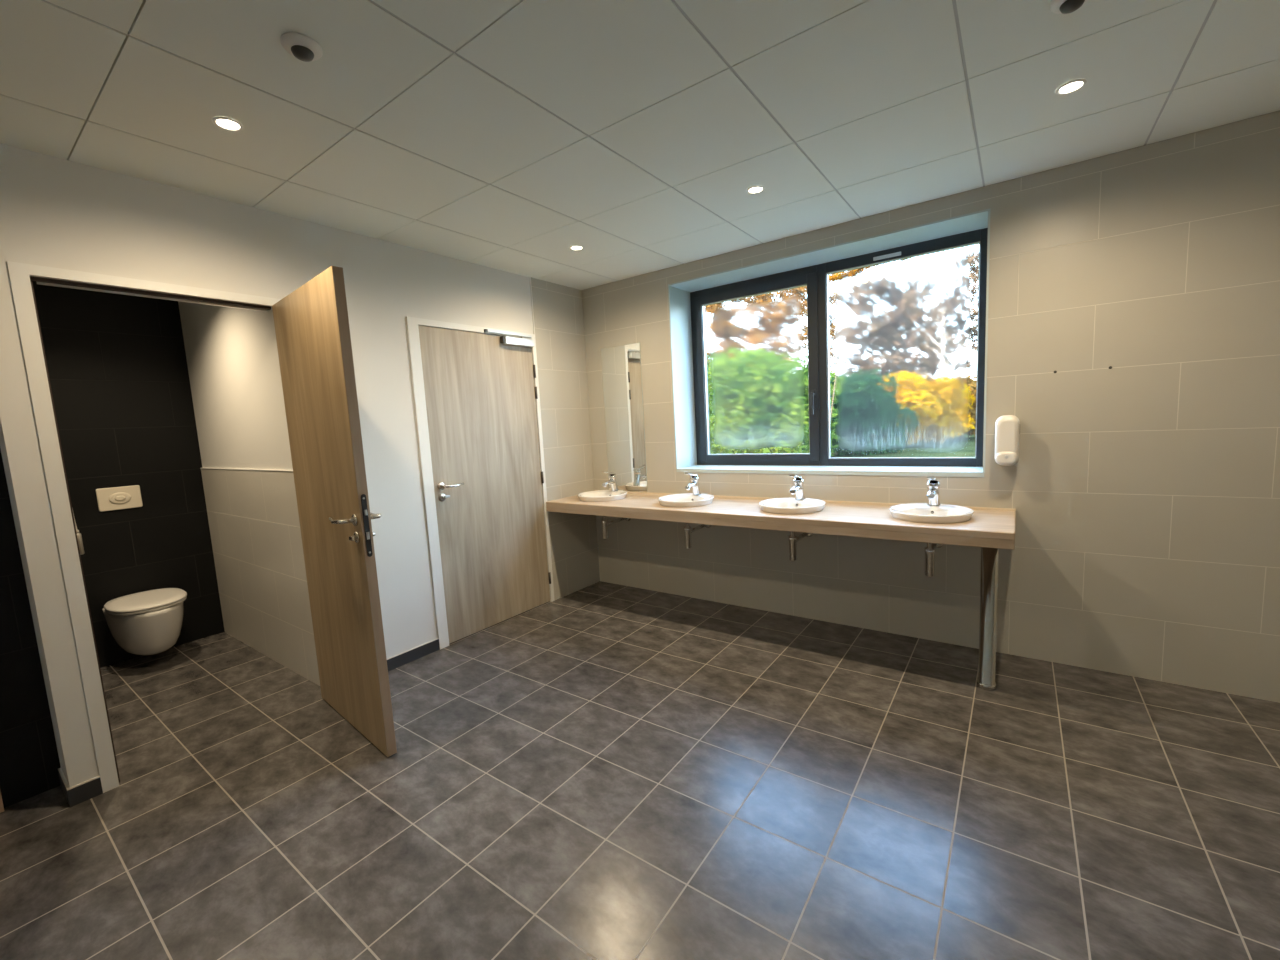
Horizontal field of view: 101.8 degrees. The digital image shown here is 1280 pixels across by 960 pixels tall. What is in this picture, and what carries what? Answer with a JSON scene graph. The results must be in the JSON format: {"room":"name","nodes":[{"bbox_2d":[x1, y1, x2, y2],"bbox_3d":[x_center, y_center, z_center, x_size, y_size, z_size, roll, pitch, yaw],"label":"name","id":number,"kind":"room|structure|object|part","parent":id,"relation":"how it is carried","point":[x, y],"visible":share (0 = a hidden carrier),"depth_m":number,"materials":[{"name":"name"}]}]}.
{"room":"public restroom","nodes":[
{"label":"public restroom","id":0,"kind":"room"},
{"bbox_2d":[0,449,60,807],"bbox_3d":[-2.978,0.135,1.398,0.075,2.482,1.800,2,8,36],"label":"wall","id":1,"kind":"structure","parent":0,"point":[29,758],"depth_m":2.06,"materials":[{"name":"black tile"}]},
{"bbox_2d":[0,791,3,812],"bbox_3d":[-2.755,0.325,1.612,0.037,2.026,0.758,2,8,36],"label":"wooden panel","id":2,"kind":"object","parent":1,"relation":"attached to","point":[1,801],"visible":1,"depth_m":2.01,"materials":[{"name":"brown wood"}]},
{"bbox_2d":[0,431,65,777],"bbox_3d":[-2.388,0.034,2.024,0.140,2.482,0.082,2,8,36],"label":"wall","id":3,"kind":"structure","parent":0,"point":[1,441],"depth_m":2.04,"materials":[{"name":"white paint"}]},
{"bbox_2d":[58,768,72,806],"bbox_3d":[-2.313,1.236,2.094,0.234,0.074,0.009,2,8,36],"label":"baseboard","id":4,"kind":"structure","parent":3,"relation":"attached to","point":[65,787],"depth_m":2.06,"materials":[{"name":"grey tile"}]},
{"bbox_2d":[32,281,224,667],"bbox_3d":[-3.474,-0.056,3.352,0.170,2.482,1.200,2,8,36],"label":"wall","id":5,"kind":"structure","parent":0,"point":[117,366],"depth_m":3.40,"materials":[{"name":"black tile"}]},
{"bbox_2d":[95,485,142,511],"bbox_3d":[-3.356,0.117,3.356,0.022,0.146,0.204,2,8,36],"label":"flush plate","id":6,"kind":"object","parent":5,"relation":"attached to","point":[124,497],"visible":1,"depth_m":3.35,"materials":[{"name":"beige plastic"}]},
{"bbox_2d":[102,588,186,654],"bbox_3d":[-3.113,0.916,3.310,0.508,0.347,0.371,2,8,36],"label":"toilet","id":7,"kind":"object","parent":5,"relation":"attached to","point":[149,622],"visible":1,"depth_m":3.18,"materials":[{"name":"white ceramic"}]},
{"bbox_3d":[-3.115,0.755,3.286,0.490,0.022,0.371,2,8,36],"label":"lid","id":8,"kind":"part","parent":7,"relation":"part of","materials":[{"name":"white plastic"}]},
{"bbox_3d":[-3.115,0.775,3.289,0.487,0.015,0.363,2,8,36],"label":"seat","id":9,"kind":"part","parent":7,"relation":"part of","materials":[{"name":"white plastic"}]},
{"bbox_2d":[178,301,292,469],"bbox_3d":[-2.418,-0.095,3.197,1.720,2.482,0.006,2,8,36],"label":"wall","id":10,"kind":"structure","parent":0,"point":[232,357],"depth_m":3.14,"materials":[{"name":"white paint"}]},
{"bbox_2d":[201,469,319,685],"bbox_3d":[-2.388,0.538,3.263,1.721,1.208,0.014,2,8,36],"label":"tiled wall","id":11,"kind":"structure","parent":0,"point":[254,524],"depth_m":3.21,"materials":[{"name":"beige tile"}]},
{"bbox_2d":[200,468,292,471],"bbox_3d":[-2.421,-0.064,3.192,1.722,0.006,0.012,2,8,36],"label":"trim","id":12,"kind":"structure","parent":11,"relation":"on","point":[200,468],"depth_m":3.12,"materials":[{"name":"white paint"}]},
{"bbox_2d":[0,143,532,786],"bbox_3d":[-1.391,-0.150,3.202,0.085,2.482,3.182,2,8,36],"label":"wall","id":13,"kind":"structure","parent":0,"point":[55,212],"depth_m":2.38,"materials":[{"name":"white paint"}]},
{"bbox_2d":[70,776,102,805],"bbox_3d":[-2.196,1.233,2.064,0.009,0.074,0.082,2,8,36],"label":"baseboard","id":14,"kind":"structure","parent":13,"relation":"attached to","point":[84,791],"depth_m":2.06,"materials":[{"name":"grey tile"}]},
{"bbox_2d":[7,261,396,792],"bbox_3d":[-1.666,0.193,2.133,0.917,2.068,0.899,2,8,36],"label":"door","id":15,"kind":"structure","parent":13,"relation":"in","point":[312,329],"depth_m":2.20,"materials":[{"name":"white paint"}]},
{"bbox_3d":[-1.425,0.164,2.396,0.820,2.024,0.040,3,9,41],"label":"panel","id":16,"kind":"part","parent":15,"relation":"part of","materials":[{"name":"brown wood"}]},
{"bbox_3d":[-1.241,0.168,2.154,0.139,0.026,0.061,3,9,41],"label":"lever","id":17,"kind":"part","parent":15,"relation":"part of","materials":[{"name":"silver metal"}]},
{"bbox_3d":[-1.117,0.186,2.125,0.003,0.260,0.020,3,8,41],"label":"lock plate","id":18,"kind":"part","parent":15,"relation":"part of","materials":[{"name":"black metal"}]},
{"bbox_3d":[-1.164,0.154,2.240,0.139,0.026,0.061,3,9,41],"label":"lever","id":19,"kind":"part","parent":15,"relation":"part of","materials":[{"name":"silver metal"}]},
{"bbox_2d":[387,638,439,670],"bbox_3d":[-1.471,1.083,3.058,0.009,0.074,0.646,2,8,36],"label":"baseboard","id":20,"kind":"structure","parent":13,"relation":"attached to","point":[403,658],"depth_m":3.17,"materials":[{"name":"grey tile"}]},
{"bbox_2d":[406,317,553,648],"bbox_3d":[-1.048,-0.006,3.619,0.158,2.068,1.012,2,8,36],"label":"door","id":21,"kind":"structure","parent":13,"relation":"in","point":[476,392],"depth_m":3.54,"materials":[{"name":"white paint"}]},
{"bbox_3d":[-1.198,0.035,3.330,0.061,0.022,0.139,2,8,36],"label":"lever","id":22,"kind":"part","parent":21,"relation":"part of","materials":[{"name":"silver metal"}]},
{"bbox_3d":[-0.925,-1.041,3.699,0.022,0.020,0.401,2,8,36],"label":"slide rail","id":23,"kind":"part","parent":21,"relation":"part of","materials":[{"name":"silver metal"}]},
{"bbox_2d":[531,277,599,599],"bbox_3d":[-0.586,-0.307,4.226,0.010,2.482,0.560,2,8,36],"label":"tiled wall","id":24,"kind":"structure","parent":0,"point":[557,309],"depth_m":4.20,"materials":[{"name":"beige tile"}]},
{"bbox_2d":[529,277,554,600],"bbox_3d":[-0.751,-0.273,3.998,0.012,2.482,0.007,2,8,36],"label":"trim","id":25,"kind":"structure","parent":24,"relation":"attached to","point":[529,277],"depth_m":3.94,"materials":[{"name":"white paint"}]},
{"bbox_2d":[0,581,1279,959],"bbox_3d":[-0.503,1.269,1.810,6.850,0.120,5.480,2,8,36],"label":"floor","id":26,"kind":"structure","parent":0,"point":[600,770],"depth_m":1.86,"materials":[{"name":"tile"}]},
{"bbox_2d":[546,490,1015,690],"bbox_3d":[0.653,0.556,3.439,2.952,0.812,0.579,2,8,36],"label":"countertop","id":27,"kind":"structure","parent":26,"relation":"on","point":[990,529],"depth_m":2.79,"materials":[{"name":"brown wood"}]},
{"bbox_2d":[578,490,627,501],"bbox_3d":[-0.287,0.162,4.047,0.389,0.120,0.389,2,8,36],"label":"washbasin","id":28,"kind":"object","parent":27,"relation":"in","point":[599,495],"visible":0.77,"depth_m":4.00,"materials":[{"name":"white ceramic"}]},
{"bbox_2d":[601,516,630,538],"bbox_3d":[-0.179,0.307,4.168,0.108,0.274,0.326,2,8,36],"label":"trap","id":29,"kind":"object","parent":28,"relation":"attached to","point":[604,521],"visible":0.6,"depth_m":4.06,"materials":[{"name":"silver metal"}]},
{"bbox_2d":[601,516,608,538],"bbox_3d":[-0.275,0.342,4.072,0.052,0.236,0.052,2,8,36],"label":"drain pipe","id":30,"kind":"object","parent":29,"relation":"on","point":[604,521],"depth_m":4.06,"materials":[{"name":"silver metal"}]},
{"bbox_2d":[602,471,618,491],"bbox_3d":[-0.236,0.009,4.112,0.068,0.173,0.168,2,8,36],"label":"tap","id":31,"kind":"object","parent":27,"relation":"on","point":[612,478],"visible":1,"depth_m":4.11,"materials":[{"name":"silver metal"}]},
{"bbox_3d":[-0.249,0.026,4.095,0.052,0.049,0.121,2,8,36],"label":"spout","id":32,"kind":"part","parent":31,"relation":"part of","materials":[{"name":"silver metal"}]},
{"bbox_2d":[658,493,713,506],"bbox_3d":[0.320,0.179,3.607,0.389,0.120,0.389,2,8,36],"label":"washbasin","id":33,"kind":"object","parent":27,"relation":"in","point":[684,499],"visible":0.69,"depth_m":3.59,"materials":[{"name":"white ceramic"}]},
{"bbox_2d":[684,523,711,548],"bbox_3d":[0.428,0.324,3.728,0.108,0.274,0.326,2,8,36],"label":"trap","id":34,"kind":"object","parent":33,"relation":"attached to","point":[687,529],"visible":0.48,"depth_m":3.62,"materials":[{"name":"silver metal"}]},
{"bbox_2d":[684,523,691,548],"bbox_3d":[0.332,0.359,3.631,0.052,0.236,0.052,2,8,36],"label":"drain pipe","id":35,"kind":"object","parent":34,"relation":"on","point":[687,529],"depth_m":3.62,"materials":[{"name":"silver metal"}]},
{"bbox_2d":[684,473,700,494],"bbox_3d":[0.371,0.026,3.672,0.068,0.173,0.168,2,8,36],"label":"tap","id":36,"kind":"object","parent":27,"relation":"on","point":[694,479],"visible":1,"depth_m":3.67,"materials":[{"name":"silver metal"}]},
{"bbox_3d":[0.358,0.043,3.655,0.052,0.049,0.121,2,8,36],"label":"spout","id":37,"kind":"part","parent":36,"relation":"part of","materials":[{"name":"silver metal"}]},
{"bbox_2d":[759,498,825,513],"bbox_3d":[0.925,0.196,3.169,0.389,0.120,0.389,2,8,36],"label":"washbasin","id":38,"kind":"object","parent":27,"relation":"in","point":[776,505],"visible":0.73,"depth_m":3.17,"materials":[{"name":"white ceramic"}]},
{"bbox_2d":[788,532,813,560],"bbox_3d":[1.033,0.341,3.289,0.108,0.274,0.326,2,8,36],"label":"trap","id":39,"kind":"object","parent":38,"relation":"attached to","point":[793,539],"visible":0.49,"depth_m":3.18,"materials":[{"name":"silver metal"}]},
{"bbox_2d":[788,532,796,560],"bbox_3d":[0.938,0.376,3.193,0.052,0.236,0.052,2,8,36],"label":"drain pipe","id":40,"kind":"object","parent":39,"relation":"on","point":[792,538],"depth_m":3.18,"materials":[{"name":"silver metal"}]},
{"bbox_2d":[789,475,805,499],"bbox_3d":[0.977,0.043,3.233,0.068,0.173,0.168,2,8,36],"label":"tap","id":41,"kind":"object","parent":27,"relation":"on","point":[797,490],"visible":1,"depth_m":3.23,"materials":[{"name":"silver metal"}]},
{"bbox_3d":[0.964,0.060,3.216,0.052,0.049,0.121,2,8,36],"label":"spout","id":42,"kind":"part","parent":41,"relation":"part of","materials":[{"name":"silver metal"}]},
{"bbox_2d":[889,503,973,522],"bbox_3d":[1.524,0.212,2.735,0.389,0.120,0.389,2,8,36],"label":"washbasin","id":43,"kind":"object","parent":27,"relation":"in","point":[912,512],"visible":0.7,"depth_m":2.73,"materials":[{"name":"white ceramic"}]},
{"bbox_2d":[924,543,942,576],"bbox_3d":[1.632,0.357,2.855,0.108,0.274,0.326,2,8,36],"label":"trap","id":44,"kind":"object","parent":43,"relation":"attached to","point":[930,550],"visible":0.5,"depth_m":2.75,"materials":[{"name":"silver metal"}]},
{"bbox_2d":[924,543,934,576],"bbox_3d":[1.537,0.392,2.759,0.052,0.236,0.052,2,8,36],"label":"drain pipe","id":45,"kind":"object","parent":44,"relation":"on","point":[929,551],"depth_m":2.75,"materials":[{"name":"silver metal"}]},
{"bbox_2d":[927,477,940,505],"bbox_3d":[1.576,0.060,2.799,0.068,0.173,0.168,2,8,36],"label":"tap","id":46,"kind":"object","parent":27,"relation":"on","point":[933,486],"visible":1,"depth_m":2.80,"materials":[{"name":"silver metal"}]},
{"bbox_3d":[1.563,0.077,2.782,0.052,0.049,0.121,2,8,36],"label":"spout","id":47,"kind":"part","parent":46,"relation":"part of","materials":[{"name":"silver metal"}]},
{"bbox_2d":[0,0,1279,289],"bbox_3d":[-0.636,-1.354,1.525,6.850,0.200,5.500,2,8,36],"label":"ceiling","id":48,"kind":"structure","parent":0,"point":[510,136],"depth_m":1.82,"materials":[{"name":"grey"}]},
{"bbox_2d":[212,116,242,130],"bbox_3d":[-1.436,-1.240,1.813,0.086,0.006,0.086,2,8,36],"label":"recessed light","id":49,"kind":"object","parent":48,"relation":"in","point":[226,123],"visible":1,"depth_m":1.81,"materials":[{"name":"white paint"}]},
{"bbox_2d":[280,32,322,61],"bbox_3d":[-0.956,-1.212,1.474,0.100,0.036,0.100,2,8,36],"label":"sensor","id":50,"kind":"object","parent":48,"relation":"attached to","point":[304,48],"visible":1,"depth_m":1.45,"materials":[{"name":"white plastic"}]},
{"bbox_2d":[570,245,582,250],"bbox_3d":[-0.398,-1.457,3.268,0.086,0.006,0.086,2,8,36],"label":"recessed light","id":51,"kind":"object","parent":48,"relation":"in","point":[575,247],"visible":1,"depth_m":3.26,"materials":[{"name":"white paint"}]},
{"bbox_2d":[747,185,763,193],"bbox_3d":[0.570,-1.430,2.564,0.086,0.006,0.086,2,8,36],"label":"recessed light","id":52,"kind":"object","parent":48,"relation":"in","point":[754,189],"visible":1,"depth_m":2.56,"materials":[{"name":"white paint"}]},
{"bbox_2d":[1050,0,1088,13],"bbox_3d":[1.200,-1.323,1.444,0.100,0.036,0.100,2,8,36],"label":"sensor","id":53,"kind":"object","parent":48,"relation":"attached to","point":[1056,6],"visible":1,"depth_m":1.44,"materials":[{"name":"white plastic"}]},
{"bbox_2d":[1056,79,1086,94],"bbox_3d":[1.540,-1.402,1.858,0.086,0.006,0.086,2,8,36],"label":"recessed light","id":54,"kind":"object","parent":48,"relation":"in","point":[1074,85],"visible":1,"depth_m":1.85,"materials":[{"name":"white paint"}]},
{"bbox_2d":[582,111,1279,701],"bbox_3d":[0.925,-0.331,3.719,6.850,2.482,0.400,2,8,36],"label":"wall","id":55,"kind":"structure","parent":0,"point":[1144,490],"depth_m":2.54,"materials":[{"name":"beige tile"}]},
{"bbox_2d":[601,342,647,491],"bbox_3d":[-0.129,-0.488,4.211,0.393,1.173,0.006,2,8,36],"label":"wall mirror","id":56,"kind":"object","parent":55,"relation":"attached to","point":[621,365],"visible":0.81,"depth_m":4.20,"materials":[{"name":"clear glass"}]},
{"bbox_2d":[668,208,990,472],"bbox_3d":[1.132,-0.757,3.452,1.970,1.367,0.324,2,8,36],"label":"window recess","id":57,"kind":"object","parent":55,"relation":"in","point":[678,292],"depth_m":3.64,"materials":[{"name":"grey paint"}]},
{"bbox_2d":[676,465,983,476],"bbox_3d":[1.168,-0.070,3.529,1.962,0.026,0.324,2,8,36],"label":"window sill","id":58,"kind":"structure","parent":55,"relation":"attached to","point":[946,471],"depth_m":3.32,"materials":[{"name":"grey"}]},
{"bbox_2d":[690,228,987,466],"bbox_3d":[1.217,-0.772,3.570,1.950,1.353,0.132,2,8,36],"label":"window","id":59,"kind":"structure","parent":55,"relation":"in","point":[901,342],"depth_m":3.46,"materials":[{"name":"dark grey painted aluminium"},{"name":"clear glass"}]},
{"bbox_3d":[0.854,-0.770,3.862,0.818,1.163,0.004,2,8,36],"label":"pane","id":60,"kind":"part","parent":59,"relation":"part of","materials":[{"name":"clear glass"}]},
{"bbox_3d":[0.853,-0.775,3.855,0.946,1.273,0.069,2,8,36],"label":"sash","id":61,"kind":"part","parent":59,"relation":"part of","materials":[{"name":"grey metal"}]},
{"bbox_3d":[1.190,-0.534,3.573,0.028,0.170,0.048,2,8,36],"label":"handle","id":62,"kind":"part","parent":59,"relation":"part of","materials":[{"name":"grey metal"}]},
{"bbox_3d":[1.637,-0.757,3.303,0.861,1.242,0.004,2,8,36],"label":"pane","id":63,"kind":"part","parent":59,"relation":"part of","materials":[{"name":"clear glass"}]},
{"bbox_2d":[994,415,1019,465],"bbox_3d":[1.908,-0.205,2.703,0.106,0.262,0.109,2,8,36],"label":"soap dispenser","id":64,"kind":"object","parent":55,"relation":"attached to","point":[1007,427],"visible":1,"depth_m":2.67,"materials":[{"name":"white plastic"}]},
{"bbox_3d":[1.893,-0.115,2.686,0.096,0.076,0.038,2,8,36],"label":"push lever","id":65,"kind":"part","parent":64,"relation":"part of","materials":[{"name":"white plastic"}]},
{"bbox_3d":[-3.087,0.015,2.526,1.430,2.482,0.090,2,8,36],"label":"wall","id":66,"kind":"structure","parent":0,"visible":0},
{"bbox_2d":[72,509,83,554],"bbox_3d":[-2.690,0.225,2.408,0.038,0.270,0.134,2,8,36],"label":"toilet brush","id":67,"kind":"object","parent":66,"relation":"attached to","point":[79,536],"visible":0.31,"depth_m":2.45,"materials":[{"name":"silver metal"}]},
{"bbox_3d":[-2.665,0.171,2.441,0.029,0.172,0.030,2,8,36],"label":"brush handle","id":68,"kind":"part","parent":67,"relation":"part of","materials":[{"name":"silver metal"}]},
{"label":"outside","id":69,"kind":"structure","parent":0,"visible":0},
{"bbox_2d":[711,425,975,457],"bbox_3d":[39.029,-18.048,160.508,400.000,0.240,300.000,2,8,36],"label":"ground","id":70,"kind":"structure","parent":69,"point":[967,449],"depth_m":21.33,"materials":[{"name":"green plant"}]},
{"bbox_2d":[707,351,711,432],"bbox_3d":[4.193,-4.565,30.453,4.338,5.925,3.697,2,8,36],"label":"bush","id":71,"kind":"object","parent":70,"relation":"on","point":[709,352],"visible":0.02,"depth_m":29.76,"materials":[{"name":"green plant"}]},
{"bbox_2d":[705,298,744,361],"bbox_3d":[6.979,-8.764,40.476,6.297,11.740,3.369,2,8,36],"label":"oak tree","id":72,"kind":"object","parent":70,"relation":"on","point":[712,309],"visible":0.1,"depth_m":39.73,"materials":[{"name":"orange plant"}]},
{"bbox_2d":[707,352,839,455],"bbox_3d":[3.963,-2.439,18.366,6.389,4.409,6.170,2,8,36],"label":"bush","id":73,"kind":"object","parent":70,"relation":"on","point":[716,446],"visible":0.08,"depth_m":17.01,"materials":[{"name":"green plant"}]},
{"bbox_2d":[710,281,838,363],"bbox_3d":[17.288,-15.716,67.018,18.439,18.610,9.668,2,8,36],"label":"oak tree","id":74,"kind":"object","parent":70,"relation":"on","point":[799,293],"visible":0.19,"depth_m":64.06,"materials":[{"name":"orange plant"}]},
{"bbox_2d":[805,273,883,367],"bbox_3d":[17.497,-9.129,38.616,11.167,11.786,5.721,-1,7,21],"label":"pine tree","id":75,"kind":"object","parent":70,"relation":"on","point":[833,299],"visible":0.02,"depth_m":39.44,"materials":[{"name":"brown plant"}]},
{"bbox_2d":[793,370,902,455],"bbox_3d":[8.454,-2.726,22.401,5.717,4.021,5.158,-5,7,-19],"label":"bush","id":76,"kind":"object","parent":70,"relation":"on","point":[838,450],"visible":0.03,"depth_m":21.42,"materials":[{"name":"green plant"}]},
{"bbox_2d":[829,258,917,420],"bbox_3d":[5.326,-2.443,12.432,2.359,5.587,0.755,2,8,36],"label":"maple tree","id":77,"kind":"object","parent":70,"relation":"on","point":[851,274],"visible":0.22,"depth_m":12.31,"materials":[{"name":"orange plant"}]},
{"bbox_2d":[951,251,978,369],"bbox_3d":[28.497,-12.830,48.434,13.382,15.953,7.548,2,8,36],"label":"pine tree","id":78,"kind":"object","parent":70,"relation":"on","point":[969,259],"visible":0.11,"depth_m":46.79,"materials":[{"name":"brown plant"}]},
{"bbox_2d":[963,374,976,436],"bbox_3d":[18.111,-4.244,30.325,5.678,4.045,5.084,-8,8,-36],"label":"bush","id":79,"kind":"object","parent":70,"relation":"on","point":[968,381],"visible":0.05,"depth_m":28.79,"materials":[{"name":"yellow plant"}]},
{"bbox_2d":[964,383,975,432],"bbox_3d":[13.213,-3.551,26.304,6.529,3.886,6.013,2,8,36],"label":"bush","id":80,"kind":"object","parent":70,"relation":"on","point":[970,399],"visible":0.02,"depth_m":24.51,"materials":[{"name":"yellow plant"}]},
{"bbox_2d":[967,275,977,351],"bbox_3d":[8.908,-2.762,13.542,0.646,5.591,0.973,-7,7,-31],"label":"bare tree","id":81,"kind":"object","parent":70,"relation":"on","point":[971,278],"visible":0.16,"depth_m":13.45,"materials":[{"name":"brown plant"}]}
]}

